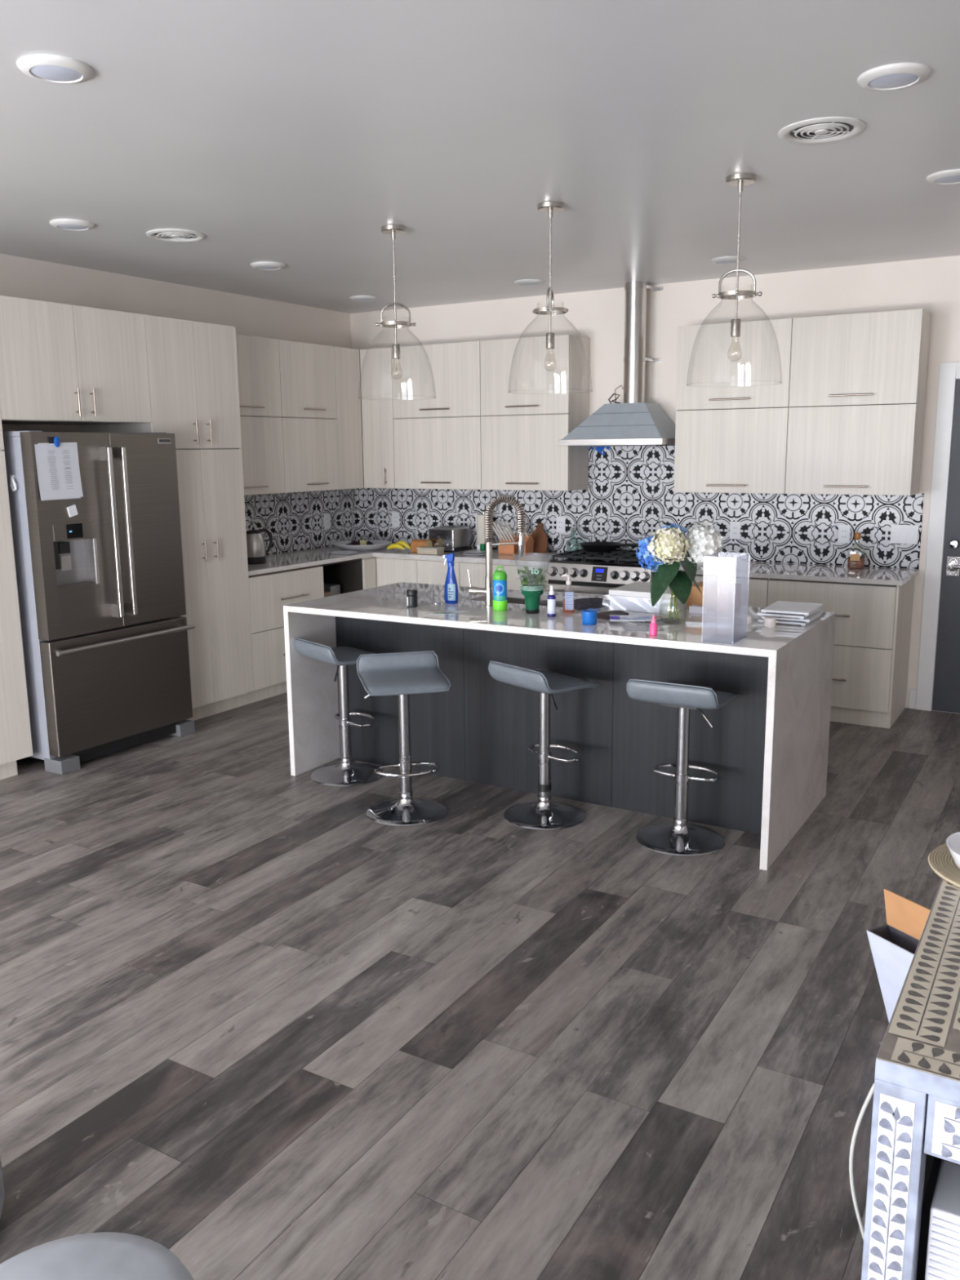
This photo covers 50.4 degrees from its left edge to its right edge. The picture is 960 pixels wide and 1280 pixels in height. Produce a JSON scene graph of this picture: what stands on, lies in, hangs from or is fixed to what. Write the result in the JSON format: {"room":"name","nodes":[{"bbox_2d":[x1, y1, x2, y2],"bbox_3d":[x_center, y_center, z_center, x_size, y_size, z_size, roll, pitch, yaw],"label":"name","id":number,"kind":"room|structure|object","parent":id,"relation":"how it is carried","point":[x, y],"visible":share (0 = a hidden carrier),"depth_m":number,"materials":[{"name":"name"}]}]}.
{"room":"kitchen","nodes":[
{"label":"kitchen","id":0,"kind":"room"},
{"bbox_2d":[0,253,351,432],"bbox_3d":[-3.606,-0.486,4.659,0.120,2.911,9.720,6,12,30],"label":"wall","id":1,"kind":"structure","parent":0,"point":[20,277],"depth_m":6.77,"materials":[{"name":"paint"}]},
{"bbox_2d":[0,295,151,425],"bbox_3d":[-2.434,-1.520,5.671,0.681,0.612,0.970,6,12,30],"label":"upper cabinet","id":2,"kind":"object","parent":1,"relation":"attached to","point":[60,363],"visible":1,"depth_m":5.49,"materials":[{"name":"beige wood"}]},
{"bbox_2d":[235,333,284,495],"bbox_3d":[-1.746,-1.559,7.123,0.384,1.084,0.731,6,12,30],"label":"upper cabinet","id":3,"kind":"object","parent":1,"relation":"attached to","point":[258,357],"visible":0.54,"depth_m":7.17,"materials":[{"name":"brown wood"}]},
{"bbox_2d":[244,488,357,555],"bbox_3d":[-1.572,-0.911,7.907,0.008,0.480,2.018,6,12,30],"label":"tile backsplash","id":4,"kind":"structure","parent":1,"relation":"attached to","point":[295,521],"depth_m":8.16,"materials":[{"name":"tile"}]},
{"bbox_2d":[278,339,338,493],"bbox_3d":[-1.398,-1.670,7.694,0.384,1.084,0.624,6,12,30],"label":"upper cabinet","id":5,"kind":"object","parent":1,"relation":"attached to","point":[307,371],"visible":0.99,"depth_m":7.60,"materials":[{"name":"beige wood"}]},
{"bbox_2d":[0,692,959,1279],"bbox_3d":[0.009,1.243,2.862,8.200,0.100,9.600,6,12,30],"label":"floor","id":6,"kind":"structure","parent":0,"point":[255,1024],"depth_m":3.10,"materials":[{"name":"grey wood"}]},
{"bbox_2d":[0,1152,4,1217],"bbox_3d":[-1.245,1.105,2.175,0.406,0.450,0.406,6,12,30],"label":"ottoman","id":7,"kind":"object","parent":6,"relation":"on","point":[2,1184],"visible":1,"depth_m":2.25,"materials":[{"name":"grey fabric"}]},
{"bbox_2d":[0,408,32,780],"bbox_3d":[-2.915,-0.453,5.073,0.643,2.480,0.876,6,12,30],"label":"tall cabinet","id":8,"kind":"object","parent":6,"relation":"on","point":[15,740],"visible":1,"depth_m":5.32,"materials":[{"name":"beige wood"}]},
{"bbox_2d":[0,1231,194,1279],"bbox_3d":[-0.615,1.219,1.534,0.406,0.450,0.406,6,12,30],"label":"ottoman","id":9,"kind":"object","parent":6,"relation":"on","point":[103,1255],"visible":1,"depth_m":1.61,"materials":[{"name":"grey fabric"}]},
{"bbox_2d":[1,431,195,774],"bbox_3d":[-2.307,-0.273,5.891,0.838,1.812,0.956,6,12,30],"label":"refrigerator","id":10,"kind":"object","parent":6,"relation":"on","point":[101,593],"visible":1,"depth_m":5.60,"materials":[{"name":"grey metal"}]},
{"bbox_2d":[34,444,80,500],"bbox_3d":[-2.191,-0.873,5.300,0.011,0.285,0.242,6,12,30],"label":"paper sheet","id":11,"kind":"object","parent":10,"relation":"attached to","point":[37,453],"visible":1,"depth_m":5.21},
{"bbox_2d":[37,442,83,499],"bbox_3d":[-2.179,-0.881,5.309,0.011,0.288,0.239,6,12,30],"label":"paper sheet","id":12,"kind":"object","parent":10,"relation":"attached to","point":[60,466],"visible":1,"depth_m":5.31,"materials":[{"name":"paper"}]},
{"bbox_2d":[80,314,254,720],"bbox_3d":[-1.988,-0.741,6.559,0.681,2.480,0.729,6,12,30],"label":"pantry cabinet","id":13,"kind":"object","parent":6,"relation":"on","point":[193,366],"visible":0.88,"depth_m":6.42,"materials":[{"name":"beige wood"}]},
{"bbox_2d":[247,564,324,703],"bbox_3d":[-1.594,-0.079,7.339,0.681,0.884,0.767,6,12,30],"label":"base cabinet","id":14,"kind":"object","parent":6,"relation":"on","point":[268,593],"visible":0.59,"depth_m":7.04,"materials":[{"name":"beige wood"}]},
{"bbox_2d":[248,544,561,575],"bbox_3d":[-0.646,-0.566,7.403,2.159,0.030,2.010,6,12,30],"label":"countertop","id":15,"kind":"structure","parent":14,"relation":"on","point":[319,556],"depth_m":7.59,"materials":[{"name":"stone"}]},
{"bbox_2d":[245,527,272,564],"bbox_3d":[-1.604,-0.677,7.274,0.185,0.255,0.205,6,12,30],"label":"electric kettle","id":16,"kind":"object","parent":15,"relation":"on","point":[255,545],"visible":0.91,"depth_m":7.19,"materials":[{"name":"metal"}]},
{"bbox_2d":[332,539,391,551],"bbox_3d":[-0.948,-0.757,8.209,0.480,0.054,0.480,6,12,30],"label":"serving platter","id":17,"kind":"object","parent":15,"relation":"on","point":[377,544],"visible":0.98,"depth_m":8.08,"materials":[{"name":"ceramic"}]},
{"bbox_2d":[410,538,432,552],"bbox_3d":[-0.453,-0.731,7.919,0.137,0.100,0.110,5,12,27],"label":"bread loaf","id":18,"kind":"object","parent":15,"relation":"on","point":[415,544],"visible":0.74,"depth_m":7.88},
{"bbox_2d":[416,546,444,555],"bbox_3d":[-0.377,-0.681,7.787,0.190,0.050,0.110,6,12,30],"label":"food container","id":19,"kind":"object","parent":15,"relation":"on","point":[420,550],"visible":1,"depth_m":7.75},
{"bbox_2d":[428,525,471,552],"bbox_3d":[-0.238,-0.796,8.023,0.230,0.186,0.292,6,12,30],"label":"toaster","id":20,"kind":"object","parent":15,"relation":"on","point":[454,539],"visible":0.9,"depth_m":7.93,"materials":[{"name":"metal"}]},
{"bbox_2d":[475,511,493,551],"bbox_3d":[0.031,-0.852,7.986,0.140,0.303,0.140,6,12,30],"label":"paper towel","id":21,"kind":"object","parent":15,"relation":"on","point":[480,517],"visible":0.41,"depth_m":7.94,"materials":[{"name":"paper"}]},
{"bbox_2d":[491,519,518,555],"bbox_3d":[0.196,-0.778,7.689,0.169,0.264,0.214,6,12,30],"label":"knife block","id":22,"kind":"object","parent":15,"relation":"on","point":[507,549],"visible":0.93,"depth_m":7.66,"materials":[{"name":"orange wood"}]},
{"bbox_2d":[516,529,533,555],"bbox_3d":[0.340,-0.744,7.666,0.069,0.203,0.156,6,12,30],"label":"knife block","id":23,"kind":"object","parent":15,"relation":"on","point":[529,541],"visible":0.55,"depth_m":7.65,"materials":[{"name":"orange wood"}]},
{"bbox_2d":[531,523,547,553],"bbox_3d":[0.444,-0.780,7.809,0.190,0.218,0.106,6,12,30],"label":"cutting board","id":24,"kind":"object","parent":15,"relation":"on","point":[540,540],"visible":0.79,"depth_m":7.79,"materials":[{"name":"brown wood"}]},
{"bbox_2d":[293,637,382,786],"bbox_3d":[-0.712,0.354,5.364,0.384,0.742,0.397,-9,14,-38],"label":"bar stool","id":25,"kind":"object","parent":6,"relation":"on","point":[345,773],"visible":0.8,"depth_m":5.33,"materials":[{"name":"silver metal"}]},
{"bbox_2d":[320,558,362,594],"bbox_3d":[-1.288,-0.183,7.878,0.643,0.884,0.486,6,12,30],"label":"base cabinet","id":26,"kind":"object","parent":6,"relation":"on","point":[348,574],"visible":0.04,"depth_m":7.94,"materials":[{"name":"brown wood"}]},
{"bbox_2d":[323,583,340,595],"bbox_3d":[-1.191,-0.368,7.863,0.200,0.120,0.120,6,12,30],"label":"tub","id":27,"kind":"object","parent":26,"relation":"in","point":[335,589],"visible":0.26,"depth_m":7.80,"materials":[{"name":"plastic"}]},
{"bbox_2d":[361,556,376,589],"bbox_3d":[-0.967,-0.285,8.404,0.643,0.884,0.758,6,12,30],"label":"base cabinet","id":28,"kind":"object","parent":6,"relation":"on","point":[368,564],"visible":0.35,"depth_m":7.91,"materials":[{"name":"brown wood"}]},
{"bbox_2d":[356,650,450,826],"bbox_3d":[-0.354,0.456,4.800,0.397,0.742,0.384,-3,11,-13],"label":"bar stool","id":29,"kind":"object","parent":6,"relation":"on","point":[402,674],"visible":1,"depth_m":4.79,"materials":[{"name":"silver metal"}]},
{"bbox_2d":[375,556,460,586],"bbox_3d":[-0.341,-0.234,8.099,0.783,0.884,0.644,6,12,30],"label":"base cabinet","id":30,"kind":"object","parent":6,"relation":"on","point":[389,571],"visible":0.26,"depth_m":7.82,"materials":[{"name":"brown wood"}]},
{"bbox_2d":[459,561,547,591],"bbox_3d":[0.317,-0.168,7.711,0.749,0.884,0.644,6,12,30],"label":"base cabinet","id":31,"kind":"object","parent":6,"relation":"on","point":[477,570],"visible":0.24,"depth_m":7.44,"materials":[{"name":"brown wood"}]},
{"bbox_2d":[488,661,600,830],"bbox_3d":[0.300,0.461,4.734,0.384,0.742,0.397,-9,14,-38],"label":"bar stool","id":32,"kind":"object","parent":6,"relation":"on","point":[543,814],"visible":1,"depth_m":4.70,"materials":[{"name":"silver metal"}]},
{"bbox_2d":[283,582,835,870],"bbox_3d":[0.346,0.290,5.155,2.535,0.924,1.053,6,12,30],"label":"kitchen island","id":33,"kind":"object","parent":6,"relation":"on","point":[768,745],"depth_m":4.87,"materials":[{"name":"stone"}]},
{"bbox_2d":[406,589,417,607],"bbox_3d":[-0.343,-0.210,5.169,0.056,0.087,0.056,6,12,30],"label":"jar","id":34,"kind":"object","parent":33,"relation":"on","point":[411,597],"visible":1,"depth_m":5.15,"materials":[{"name":"plastic"}]},
{"bbox_2d":[443,552,457,604],"bbox_3d":[-0.152,-0.319,5.268,0.083,0.261,0.050,6,12,30],"label":"spray bottle","id":35,"kind":"object","parent":33,"relation":"on","point":[451,589],"visible":1,"depth_m":5.25,"materials":[{"name":"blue plastic"}]},
{"bbox_2d":[467,493,525,607],"bbox_3d":[0.081,-0.448,5.118,0.296,0.564,0.052,1,11,10],"label":"faucet","id":36,"kind":"object","parent":33,"relation":"on","point":[487,590],"visible":0.99,"depth_m":5.09,"materials":[{"name":"silver metal"}]},
{"bbox_2d":[493,565,507,611],"bbox_3d":[0.099,-0.256,5.027,0.072,0.220,0.072,6,12,30],"label":"bottle","id":37,"kind":"object","parent":33,"relation":"on","point":[500,577],"visible":1,"depth_m":5.00,"materials":[{"name":"plastic"}]},
{"bbox_2d":[516,566,549,613],"bbox_3d":[0.255,-0.272,4.928,0.196,0.285,0.157,6,12,30],"label":"potted herb","id":38,"kind":"object","parent":33,"relation":"on","point":[532,593],"visible":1,"depth_m":4.91,"materials":[{"name":"green plastic"}]},
{"bbox_2d":[506,597,564,607],"bbox_3d":[0.273,-0.096,5.433,0.584,0.186,0.364,6,12,30],"label":"sink basin","id":39,"kind":"object","parent":33,"relation":"in","point":[560,602],"depth_m":5.58,"materials":[{"name":"metal"}]},
{"bbox_2d":[547,585,555,617],"bbox_3d":[0.339,-0.185,4.835,0.040,0.146,0.040,6,12,30],"label":"bottle","id":40,"kind":"object","parent":33,"relation":"on","point":[551,597],"visible":1,"depth_m":4.82,"materials":[{"name":"white plastic"}]},
{"bbox_2d":[561,573,574,609],"bbox_3d":[0.428,-0.227,4.933,0.062,0.191,0.046,6,12,30],"label":"soap bottle","id":41,"kind":"object","parent":33,"relation":"on","point":[569,596],"visible":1,"depth_m":4.92,"materials":[{"name":"orange plastic"}]},
{"bbox_2d":[562,597,609,610],"bbox_3d":[0.564,-0.191,5.149,0.300,0.038,0.152,-8,13,-36],"label":"pouch","id":42,"kind":"object","parent":33,"relation":"on","point":[579,604],"visible":0.8,"depth_m":5.10,"materials":[{"name":"fabric"}]},
{"bbox_2d":[582,608,600,625],"bbox_3d":[0.506,-0.105,4.636,0.069,0.060,0.110,6,12,30],"label":"plastic cup","id":43,"kind":"object","parent":33,"relation":"on","point":[588,615],"visible":1,"depth_m":4.59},
{"bbox_2d":[596,610,628,619],"bbox_3d":[0.612,-0.121,4.818,0.150,0.022,0.110,-11,15,-43],"label":"pouch","id":44,"kind":"object","parent":33,"relation":"on","point":[606,615],"visible":0.69,"depth_m":4.80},
{"bbox_2d":[608,581,686,613],"bbox_3d":[0.846,-0.213,5.082,0.349,0.100,0.372,6,12,30],"label":"box","id":45,"kind":"object","parent":33,"relation":"on","point":[635,596],"visible":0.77,"depth_m":4.96,"materials":[{"name":"cardboard"}]},
{"bbox_2d":[618,613,680,625],"bbox_3d":[0.764,-0.099,4.714,0.260,0.014,0.212,-7,12,-30],"label":"magazine","id":46,"kind":"object","parent":33,"relation":"on","point":[656,615],"depth_m":4.66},
{"bbox_2d":[609,614,653,621],"bbox_3d":[0.695,-0.104,4.675,0.200,0.017,0.130,1,11,6],"label":"packet","id":47,"kind":"object","parent":46,"relation":"on","point":[640,617],"visible":0.91,"depth_m":4.64,"materials":[{"name":"white plastic"}]},
{"bbox_2d":[658,594,687,624],"bbox_3d":[0.872,-0.147,4.607,0.127,0.145,0.127,6,12,30],"label":"flower vase","id":48,"kind":"object","parent":33,"relation":"on","point":[663,594],"visible":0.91,"depth_m":4.60,"materials":[{"name":"clear glass"}]},
{"bbox_2d":[635,533,673,618],"bbox_3d":[0.785,-0.286,4.587,0.171,0.389,0.156,6,12,30],"label":"hydrangea","id":49,"kind":"object","parent":48,"relation":"in","point":[647,558],"visible":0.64,"depth_m":4.54,"materials":[{"name":"blue plant"}]},
{"bbox_2d":[647,527,690,619],"bbox_3d":[0.833,-0.293,4.536,0.195,0.420,0.186,6,12,30],"label":"hydrangea","id":50,"kind":"object","parent":48,"relation":"in","point":[668,544],"visible":0.98,"depth_m":4.49,"materials":[{"name":"beige plant"}]},
{"bbox_2d":[669,520,725,619],"bbox_3d":[0.970,-0.312,4.573,0.226,0.442,0.247,6,12,30],"label":"hydrangea","id":51,"kind":"object","parent":48,"relation":"in","point":[704,544],"visible":0.85,"depth_m":4.53,"materials":[{"name":"white plant"}]},
{"bbox_2d":[686,581,741,612],"bbox_3d":[1.153,-0.215,5.027,0.210,0.120,0.202,6,12,30],"label":"cardboard box","id":52,"kind":"object","parent":33,"relation":"on","point":[726,590],"visible":0.85,"depth_m":4.95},
{"bbox_2d":[702,551,750,644],"bbox_3d":[1.012,-0.177,4.201,0.130,0.350,0.192,6,12,30],"label":"acrylic box","id":53,"kind":"object","parent":33,"relation":"on","point":[719,552],"visible":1,"depth_m":4.18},
{"bbox_2d":[757,614,821,626],"bbox_3d":[1.422,-0.100,4.684,0.210,0.014,0.301,6,12,30],"label":"tray","id":54,"kind":"object","parent":33,"relation":"on","point":[761,620],"visible":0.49,"depth_m":4.55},
{"bbox_2d":[761,609,823,622],"bbox_3d":[1.438,-0.115,4.684,0.218,0.014,0.305,6,12,30],"label":"tray","id":55,"kind":"object","parent":54,"relation":"on","point":[811,617],"visible":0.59,"depth_m":4.57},
{"bbox_2d":[756,607,821,619],"bbox_3d":[1.420,-0.130,4.687,0.215,0.014,0.304,6,12,30],"label":"tray","id":56,"kind":"object","parent":55,"relation":"on","point":[761,613],"visible":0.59,"depth_m":4.58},
{"bbox_2d":[760,600,822,615],"bbox_3d":[1.436,-0.146,4.691,0.215,0.014,0.304,6,12,30],"label":"tray","id":57,"kind":"object","parent":56,"relation":"on","point":[779,606],"visible":1,"depth_m":4.66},
{"bbox_2d":[545,548,678,596],"bbox_3d":[0.954,-0.133,7.275,0.775,0.962,0.721,6,12,30],"label":"gas range","id":58,"kind":"object","parent":6,"relation":"on","point":[591,573],"visible":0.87,"depth_m":7.00,"materials":[{"name":"metal"}]},
{"bbox_2d":[578,542,641,551],"bbox_3d":[0.950,-0.677,7.394,0.487,0.063,0.312,6,12,30],"label":"frying pan","id":59,"kind":"object","parent":58,"relation":"on","point":[587,546],"visible":0.98,"depth_m":7.34,"materials":[{"name":"black metal"}]},
{"bbox_2d":[547,557,678,567],"bbox_3d":[0.971,-0.568,7.230,0.775,0.023,0.638,6,12,30],"label":"cooktop","id":60,"kind":"object","parent":58,"relation":"in","point":[560,562],"depth_m":7.01,"materials":[{"name":"metal"}]},
{"bbox_2d":[626,679,739,856],"bbox_3d":[0.877,0.514,4.421,0.397,0.742,0.384,6,12,30],"label":"bar stool","id":61,"kind":"object","parent":6,"relation":"on","point":[679,837],"visible":1,"depth_m":4.38,"materials":[{"name":"silver metal"}]},
{"bbox_2d":[692,574,768,607],"bbox_3d":[1.639,-0.036,6.931,0.753,0.884,0.644,6,12,30],"label":"base cabinet","id":62,"kind":"object","parent":6,"relation":"on","point":[757,587],"visible":0.06,"depth_m":6.50,"materials":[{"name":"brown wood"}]},
{"bbox_2d":[767,577,914,728],"bbox_3d":[2.294,0.030,6.545,0.772,0.884,0.644,6,12,30],"label":"base cabinet","id":63,"kind":"object","parent":6,"relation":"on","point":[873,622],"visible":0.52,"depth_m":6.23,"materials":[{"name":"beige wood"}]},
{"bbox_2d":[653,560,918,586],"bbox_3d":[1.976,-0.451,6.647,1.548,0.030,0.630,6,12,30],"label":"countertop","id":64,"kind":"structure","parent":63,"relation":"on","point":[828,573],"depth_m":6.45,"materials":[{"name":"stone"}]},
{"bbox_2d":[847,532,864,568],"bbox_3d":[2.424,-0.576,6.568,0.096,0.235,0.079,6,12,30],"label":"bottle","id":65,"kind":"object","parent":64,"relation":"on","point":[855,561],"visible":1,"depth_m":6.54,"materials":[{"name":"clear glass"}]},
{"bbox_2d":[866,888,930,1022],"bbox_3d":[1.249,0.942,2.838,0.247,0.470,0.305,-6,12,-26],"label":"carton","id":66,"kind":"object","parent":6,"relation":"on","point":[893,944],"visible":0.4,"depth_m":2.85,"materials":[{"name":"cardboard"}]},
{"bbox_2d":[861,878,959,1279],"bbox_3d":[1.049,0.953,1.905,0.456,0.802,1.010,6,12,30],"label":"console table","id":67,"kind":"object","parent":6,"relation":"on","point":[916,1115],"visible":0.91,"depth_m":1.55,"materials":[{"name":"wood"}]},
{"bbox_2d":[848,1082,874,1239],"bbox_3d":[0.604,1.036,1.699,0.032,0.718,0.099,-5,11,-22],"label":"power cable","id":68,"kind":"object","parent":67,"relation":"hanging from","point":[871,1091],"visible":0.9,"depth_m":1.64,"materials":[{"name":"plastic"}]},
{"bbox_2d":[916,1156,941,1279],"bbox_3d":[1.051,1.160,1.944,0.396,0.020,0.948,6,12,30],"label":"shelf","id":69,"kind":"object","parent":67,"relation":"attached to","point":[933,1175],"depth_m":2.02,"materials":[{"name":"wood"}]},
{"bbox_2d":[924,1158,959,1279],"bbox_3d":[0.887,1.032,1.645,0.286,0.344,0.284,6,12,30],"label":"storage box","id":70,"kind":"object","parent":67,"relation":"on","point":[943,1253],"visible":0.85,"depth_m":1.57,"materials":[{"name":"white plastic"}]},
{"bbox_2d":[928,843,959,888],"bbox_3d":[1.143,0.491,2.168,0.352,0.008,0.352,6,12,30],"label":"woven mat","id":71,"kind":"object","parent":67,"relation":"on","point":[940,860],"visible":0.88,"depth_m":2.19,"materials":[{"name":"wicker"}]},
{"bbox_2d":[946,831,959,868],"bbox_3d":[1.077,0.464,2.101,0.220,0.070,0.220,6,12,30],"label":"bowl","id":72,"kind":"object","parent":71,"relation":"on","point":[953,842],"visible":1,"depth_m":2.16,"materials":[{"name":"ceramic"}]},
{"bbox_2d":[0,0,959,313],"bbox_3d":[-0.021,-1.618,2.326,8.440,0.100,9.840,6,12,30],"label":"ceiling","id":73,"kind":"structure","parent":0,"point":[290,133],"depth_m":3.75,"materials":[{"name":"paint"}]},
{"bbox_2d":[16,53,93,84],"bbox_3d":[-1.245,-1.669,2.997,0.210,0.022,0.210,6,12,30],"label":"recessed light","id":74,"kind":"object","parent":73,"relation":"in","point":[55,68],"visible":1,"depth_m":2.96,"materials":[{"name":"plastic"}]},
{"bbox_2d":[29,65,81,81],"bbox_3d":[-1.245,-1.662,2.999,0.143,0.008,0.143,6,12,30],"label":"diffuser","id":75,"kind":"object","parent":74,"relation":"attached to","point":[44,73],"depth_m":2.99,"materials":[{"name":"plastic"}]},
{"bbox_2d":[49,218,94,230],"bbox_3d":[-2.010,-2.043,5.035,0.210,0.022,0.210,6,12,30],"label":"recessed light","id":76,"kind":"object","parent":73,"relation":"in","point":[64,224],"visible":1,"depth_m":4.99,"materials":[{"name":"plastic"}]},
{"bbox_2d":[57,224,87,230],"bbox_3d":[-2.010,-2.036,5.036,0.143,0.008,0.143,6,12,30],"label":"diffuser","id":77,"kind":"object","parent":76,"relation":"attached to","point":[68,227],"depth_m":5.02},
{"bbox_2d":[146,228,205,242],"bbox_3d":[-1.584,-2.106,5.321,0.300,0.012,0.300,6,12,30],"label":"ceiling vent","id":78,"kind":"object","parent":73,"relation":"in","point":[173,235],"visible":1,"depth_m":5.30,"materials":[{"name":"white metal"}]},
{"bbox_2d":[250,262,285,270],"bbox_3d":[-1.288,-2.268,6.201,0.210,0.022,0.210,6,12,30],"label":"recessed light","id":79,"kind":"object","parent":73,"relation":"in","point":[260,265],"visible":1,"depth_m":6.15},
{"bbox_2d":[368,224,435,392],"bbox_3d":[-0.436,-1.681,5.261,0.404,0.848,0.404,5,12,28],"label":"pendant light","id":80,"kind":"object","parent":73,"relation":"hanging from","point":[393,229],"visible":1,"depth_m":5.24,"materials":[{"name":"silver metal"}]},
{"bbox_2d":[514,279,545,285],"bbox_3d":[0.338,-2.421,6.926,0.210,0.022,0.210,6,12,30],"label":"recessed light","id":81,"kind":"object","parent":73,"relation":"in","point":[523,282],"visible":1,"depth_m":6.87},
{"bbox_2d":[532,200,591,377],"bbox_3d":[0.332,-1.604,4.808,0.404,0.848,0.404,3,11,17],"label":"pendant light","id":82,"kind":"object","parent":73,"relation":"hanging from","point":[549,206],"visible":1,"depth_m":4.77,"materials":[{"name":"silver metal"}]},
{"bbox_2d":[546,332,555,349],"bbox_3d":[0.334,-1.420,4.843,0.041,0.074,0.041,6,12,30],"label":"socket","id":83,"kind":"object","parent":82,"relation":"attached to","point":[550,336],"depth_m":4.83,"materials":[{"name":"silver metal"}]},
{"bbox_2d":[710,256,746,264],"bbox_3d":[1.502,-2.292,6.176,0.210,0.022,0.210,6,12,30],"label":"recessed light","id":84,"kind":"object","parent":73,"relation":"in","point":[724,260],"visible":0.94,"depth_m":6.12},
{"bbox_2d":[693,172,777,359],"bbox_3d":[1.098,-1.527,4.356,0.404,0.848,0.404,3,11,17],"label":"pendant light","id":85,"kind":"object","parent":73,"relation":"hanging from","point":[740,180],"visible":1,"depth_m":4.33,"materials":[{"name":"silver metal"}]},
{"bbox_2d":[730,318,741,337],"bbox_3d":[1.100,-1.343,4.391,0.041,0.074,0.041,6,12,30],"label":"socket","id":86,"kind":"object","parent":85,"relation":"attached to","point":[735,323],"depth_m":4.38,"materials":[{"name":"silver metal"}]},
{"bbox_2d":[777,116,866,144],"bbox_3d":[1.226,-1.824,3.663,0.300,0.012,0.300,6,12,30],"label":"ceiling vent","id":87,"kind":"object","parent":73,"relation":"in","point":[819,131],"visible":1,"depth_m":3.65,"materials":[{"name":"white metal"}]},
{"bbox_2d":[857,62,931,90],"bbox_3d":[1.268,-1.719,3.130,0.210,0.022,0.210,6,12,30],"label":"recessed light","id":88,"kind":"object","parent":73,"relation":"in","point":[900,75],"visible":1,"depth_m":3.09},
{"bbox_2d":[868,73,918,88],"bbox_3d":[1.268,-1.712,3.131,0.143,0.008,0.143,6,12,30],"label":"diffuser","id":89,"kind":"object","parent":88,"relation":"attached to","point":[875,80],"depth_m":3.12,"materials":[{"name":"plastic"}]},
{"bbox_2d":[925,168,959,184],"bbox_3d":[1.993,-1.946,4.300,0.210,0.022,0.210,6,12,30],"label":"recessed light","id":90,"kind":"object","parent":73,"relation":"in","point":[948,176],"visible":1,"depth_m":4.27,"materials":[{"name":"plastic"}]},
{"bbox_2d":[934,175,959,183],"bbox_3d":[1.993,-1.939,4.301,0.143,0.008,0.143,6,12,30],"label":"diffuser","id":91,"kind":"object","parent":90,"relation":"attached to","point":[938,179],"depth_m":4.29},
{"bbox_2d":[350,255,959,713],"bbox_3d":[2.490,-0.930,6.698,8.440,2.911,0.120,6,12,30],"label":"wall","id":92,"kind":"structure","parent":0,"point":[932,285],"depth_m":6.98,"materials":[{"name":"paint"}]},
{"bbox_2d":[333,346,395,489],"bbox_3d":[-0.953,-1.763,8.167,0.653,1.084,0.659,6,12,30],"label":"upper cabinet","id":93,"kind":"object","parent":92,"relation":"attached to","point":[363,377],"visible":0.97,"depth_m":8.04,"materials":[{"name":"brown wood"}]},
{"bbox_2d":[391,340,481,489],"bbox_3d":[-0.259,-1.723,7.916,0.796,1.084,0.384,6,12,30],"label":"upper cabinet","id":94,"kind":"object","parent":92,"relation":"attached to","point":[437,436],"visible":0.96,"depth_m":7.77,"materials":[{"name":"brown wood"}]},
{"bbox_2d":[480,333,590,490],"bbox_3d":[0.394,-1.657,7.530,0.725,1.084,0.384,6,12,30],"label":"upper cabinet","id":95,"kind":"object","parent":92,"relation":"attached to","point":[526,407],"visible":1,"depth_m":7.38,"materials":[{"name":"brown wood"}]},
{"bbox_2d":[559,281,675,446],"bbox_3d":[1.001,-1.900,7.049,0.758,1.102,0.500,6,12,30],"label":"range hood","id":96,"kind":"object","parent":92,"relation":"attached to","point":[634,421],"visible":0.98,"depth_m":7.02,"materials":[{"name":"metal"}]},
{"bbox_2d":[355,445,924,568],"bbox_3d":[0.873,-1.085,7.577,4.491,0.896,0.008,6,12,30],"label":"tile backsplash","id":97,"kind":"structure","parent":92,"relation":"attached to","point":[630,495],"depth_m":7.33,"materials":[{"name":"tile"}]},
{"bbox_2d":[729,521,740,539],"bbox_3d":[1.770,-0.760,7.083,0.075,0.120,0.009,6,12,30],"label":"wall socket","id":98,"kind":"object","parent":97,"relation":"attached to","point":[735,526],"visible":1,"depth_m":7.08,"materials":[{"name":"white plastic"}]},
{"bbox_2d":[837,524,850,542],"bbox_3d":[2.395,-0.698,6.714,0.075,0.120,0.009,6,12,30],"label":"wall socket","id":99,"kind":"object","parent":97,"relation":"attached to","point":[843,530],"visible":1,"depth_m":6.71,"materials":[{"name":"white plastic"}]},
{"bbox_2d":[889,524,918,544],"bbox_3d":[2.712,-0.676,6.525,0.165,0.120,0.008,6,12,30],"label":"light switch","id":100,"kind":"object","parent":97,"relation":"attached to","point":[900,534],"visible":1,"depth_m":6.52,"materials":[{"name":"white plastic"}]},
{"bbox_2d":[674,318,792,493],"bbox_3d":[1.705,-1.526,6.757,0.745,1.084,0.384,6,12,30],"label":"upper cabinet","id":101,"kind":"object","parent":92,"relation":"attached to","point":[732,413],"visible":0.99,"depth_m":6.62,"materials":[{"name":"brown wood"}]},
{"bbox_2d":[785,308,931,495],"bbox_3d":[2.348,-1.462,6.378,0.751,1.084,0.384,6,12,30],"label":"upper cabinet","id":102,"kind":"object","parent":92,"relation":"attached to","point":[858,387],"visible":1,"depth_m":6.23,"materials":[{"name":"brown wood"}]},
{"bbox_2d":[915,361,959,711],"bbox_3d":[3.308,-0.579,6.183,1.105,2.193,0.022,6,12,30],"label":"trim","id":103,"kind":"structure","parent":92,"relation":"attached to","point":[949,372],"depth_m":6.42,"materials":[{"name":"white paint"}]},
{"bbox_2d":[931,378,959,713],"bbox_3d":[3.295,-0.525,6.171,0.911,2.084,0.073,6,12,30],"label":"door","id":104,"kind":"structure","parent":92,"relation":"in","point":[946,689],"depth_m":6.45,"materials":[{"name":"grey paint"}]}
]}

